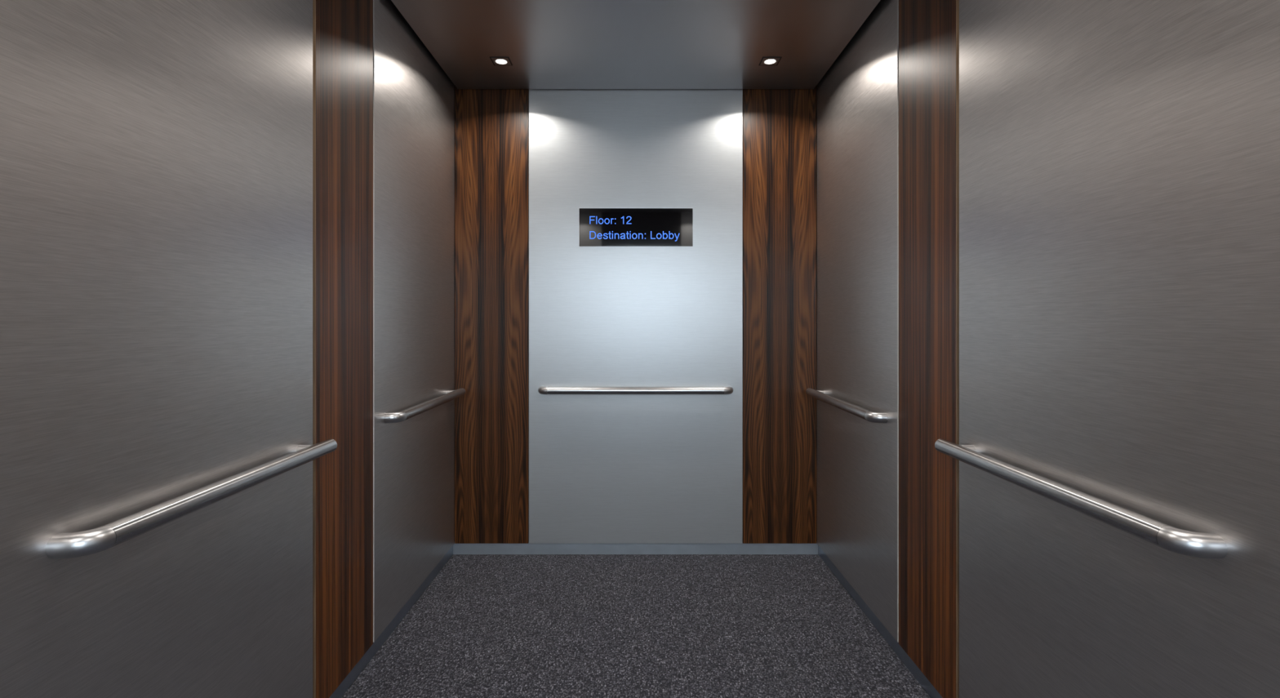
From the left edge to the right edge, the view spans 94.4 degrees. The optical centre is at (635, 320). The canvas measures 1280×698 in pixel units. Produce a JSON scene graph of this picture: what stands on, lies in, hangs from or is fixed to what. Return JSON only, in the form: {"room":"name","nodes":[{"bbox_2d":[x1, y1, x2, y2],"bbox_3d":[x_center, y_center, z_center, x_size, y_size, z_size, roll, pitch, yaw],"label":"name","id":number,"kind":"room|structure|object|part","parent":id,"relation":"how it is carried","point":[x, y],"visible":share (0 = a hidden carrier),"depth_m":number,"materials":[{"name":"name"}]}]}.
{"room":"elevator interior","nodes":[
{"label":"elevator interior","id":0,"kind":"room"},
{"bbox_2d":[391,0,879,88],"bbox_3d":[0.002,-1.213,1.345,1.858,0.008,3.490,0,0,0],"label":"ceiling","id":1,"kind":"structure","parent":0,"point":[548,44],"depth_m":2.54,"materials":[{"name":"metal"}]},
{"bbox_2d":[489,57,512,65],"bbox_3d":[-0.623,-1.206,2.755,0.088,0.006,0.088,0,0,0],"label":"recessed light","id":2,"kind":"object","parent":1,"relation":"in","point":[495,60],"visible":1,"depth_m":2.75,"materials":[{"name":"white metal"}]},
{"bbox_2d":[758,57,782,65],"bbox_3d":[0.627,-1.206,2.755,0.088,0.006,0.088,0,0,0],"label":"recessed light","id":3,"kind":"object","parent":1,"relation":"in","point":[765,60],"visible":1,"depth_m":2.75,"materials":[{"name":"white metal"}]},
{"bbox_2d":[341,554,930,697],"bbox_3d":[0.002,1.246,1.325,1.936,0.040,3.590,0,0,0],"label":"floor","id":4,"kind":"structure","parent":0,"point":[486,625],"depth_m":2.33,"materials":[{"name":"grey carpet"}]},
{"bbox_2d":[816,84,817,541],"bbox_3d":[0.002,-0.064,3.160,2.076,2.660,0.060,0,0,0],"label":"wall","id":5,"kind":"structure","parent":0,"point":[816,85],"depth_m":3.13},
{"bbox_2d":[454,85,528,543],"bbox_3d":[-0.752,-0.084,3.106,0.384,2.497,0.012,0,0,0],"label":"wood panel","id":6,"kind":"object","parent":5,"relation":"attached to","point":[491,126],"visible":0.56,"depth_m":3.10,"materials":[{"name":"brown wood"}]},
{"bbox_2d":[453,541,817,554],"bbox_3d":[0.002,1.196,3.119,1.916,0.061,0.022,0,0,0],"label":"baseboard","id":7,"kind":"structure","parent":5,"relation":"attached to","point":[458,548],"depth_m":3.11,"materials":[{"name":"metal"}]},
{"bbox_2d":[528,88,742,543],"bbox_3d":[0.002,-0.084,3.106,1.119,2.497,0.012,0,0,0],"label":"panel","id":8,"kind":"object","parent":5,"relation":"attached to","point":[604,468],"visible":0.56,"depth_m":3.10,"materials":[{"name":"silver metal"}]},
{"bbox_2d":[537,386,733,394],"bbox_3d":[0.002,0.360,3.067,1.018,0.040,0.065,0,0,0],"label":"handrail","id":9,"kind":"object","parent":8,"relation":"attached to","point":[542,389],"visible":1,"depth_m":3.04,"materials":[{"name":"silver metal"}]},
{"bbox_2d":[578,208,693,246],"bbox_3d":[0.004,-0.489,3.098,0.598,0.204,0.004,0,0,0],"label":"display","id":10,"kind":"object","parent":8,"relation":"attached to","point":[597,227],"visible":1,"depth_m":3.10,"materials":[{"name":"black glass"}]},
{"bbox_3d":[0.004,-0.489,3.099,0.598,0.204,0.003,0,0,0],"label":"frame","id":11,"kind":"part","parent":10,"relation":"part of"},
{"bbox_2d":[742,85,816,543],"bbox_3d":[0.756,-0.084,3.106,0.384,2.497,0.012,0,0,0],"label":"wood panel","id":12,"kind":"object","parent":5,"relation":"attached to","point":[780,125],"visible":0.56,"depth_m":3.10,"materials":[{"name":"brown wood"}]},
{"bbox_3d":[-1.006,-0.064,1.330,0.060,2.660,3.600,0,0,0],"label":"wall","id":13,"kind":"structure","parent":0,"visible":0},
{"bbox_2d":[0,0,312,697],"bbox_3d":[-0.952,-0.084,0.664,0.012,2.497,2.148,0,0,0],"label":"panel","id":14,"kind":"object","parent":13,"relation":"attached to","point":[156,156],"visible":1,"depth_m":1.17,"materials":[{"name":"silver metal"}]},
{"bbox_2d":[45,438,337,558],"bbox_3d":[-0.913,0.368,1.351,0.065,0.040,0.802,0,0,0],"label":"handrail","id":15,"kind":"object","parent":14,"relation":"attached to","point":[79,544],"visible":1,"depth_m":1.13,"materials":[{"name":"silver metal"}]},
{"bbox_3d":[-0.929,0.368,1.669,0.033,0.037,0.037,0,0,0],"label":"post","id":16,"kind":"part","parent":15,"relation":"part of","materials":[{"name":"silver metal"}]},
{"bbox_2d":[312,0,373,697],"bbox_3d":[-0.952,-0.084,1.945,0.012,2.497,0.384,0,0,0],"label":"wood panel","id":17,"kind":"object","parent":13,"relation":"attached to","point":[343,29],"visible":0.97,"depth_m":1.91,"materials":[{"name":"brown wood"}]},
{"bbox_2d":[328,546,453,697],"bbox_3d":[-0.966,1.196,1.355,0.020,0.061,3.550,0,0,0],"label":"baseboard","id":18,"kind":"structure","parent":13,"relation":"attached to","point":[368,655],"depth_m":2.28,"materials":[{"name":"metal"}]},
{"bbox_2d":[373,0,454,642],"bbox_3d":[-0.952,-0.084,2.623,0.012,2.497,0.953,0,0,0],"label":"panel","id":19,"kind":"object","parent":13,"relation":"attached to","point":[414,97],"visible":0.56,"depth_m":2.49,"materials":[{"name":"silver metal"}]},
{"bbox_2d":[383,387,465,422],"bbox_3d":[-0.913,0.368,2.652,0.065,0.040,0.845,0,0,0],"label":"handrail","id":20,"kind":"object","parent":19,"relation":"attached to","point":[399,416],"visible":1,"depth_m":2.46,"materials":[{"name":"silver metal"}]},
{"bbox_3d":[1.010,-0.064,1.330,0.060,2.660,3.600,0,0,0],"label":"wall","id":21,"kind":"structure","parent":0,"visible":0},
{"bbox_2d":[817,0,898,642],"bbox_3d":[0.956,-0.084,2.623,0.012,2.497,0.953,0,0,0],"label":"panel","id":22,"kind":"object","parent":21,"relation":"attached to","point":[858,95],"visible":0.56,"depth_m":2.52,"materials":[{"name":"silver metal"}]},
{"bbox_2d":[805,387,887,422],"bbox_3d":[0.917,0.368,2.652,0.065,0.040,0.845,0,0,0],"label":"handrail","id":23,"kind":"object","parent":22,"relation":"attached to","point":[871,416],"visible":1,"depth_m":2.46,"materials":[{"name":"silver metal"}]},
{"bbox_2d":[817,545,942,697],"bbox_3d":[0.970,1.196,1.355,0.020,0.061,3.550,0,0,0],"label":"baseboard","id":24,"kind":"structure","parent":21,"relation":"attached to","point":[902,655],"depth_m":2.28,"materials":[{"name":"metal"}]},
{"bbox_2d":[898,0,959,697],"bbox_3d":[0.956,-0.084,1.945,0.012,2.497,0.384,0,0,0],"label":"wood panel","id":25,"kind":"object","parent":21,"relation":"attached to","point":[929,29],"visible":0.95,"depth_m":1.92,"materials":[{"name":"brown wood"}]},
{"bbox_2d":[959,0,1279,697],"bbox_3d":[0.956,-0.084,0.664,0.012,2.497,2.148,0,0,0],"label":"panel","id":26,"kind":"object","parent":21,"relation":"attached to","point":[1119,160],"visible":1,"depth_m":1.15,"materials":[{"name":"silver metal"}]},
{"bbox_2d":[934,438,1227,558],"bbox_3d":[0.917,0.368,1.351,0.065,0.040,0.802,0,0,0],"label":"handrail","id":27,"kind":"object","parent":26,"relation":"attached to","point":[1193,544],"visible":1,"depth_m":1.13,"materials":[{"name":"silver metal"}]},
{"bbox_3d":[0.933,0.368,1.669,0.033,0.037,0.037,0,0,0],"label":"post","id":28,"kind":"part","parent":27,"relation":"part of","materials":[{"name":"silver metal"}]}
]}

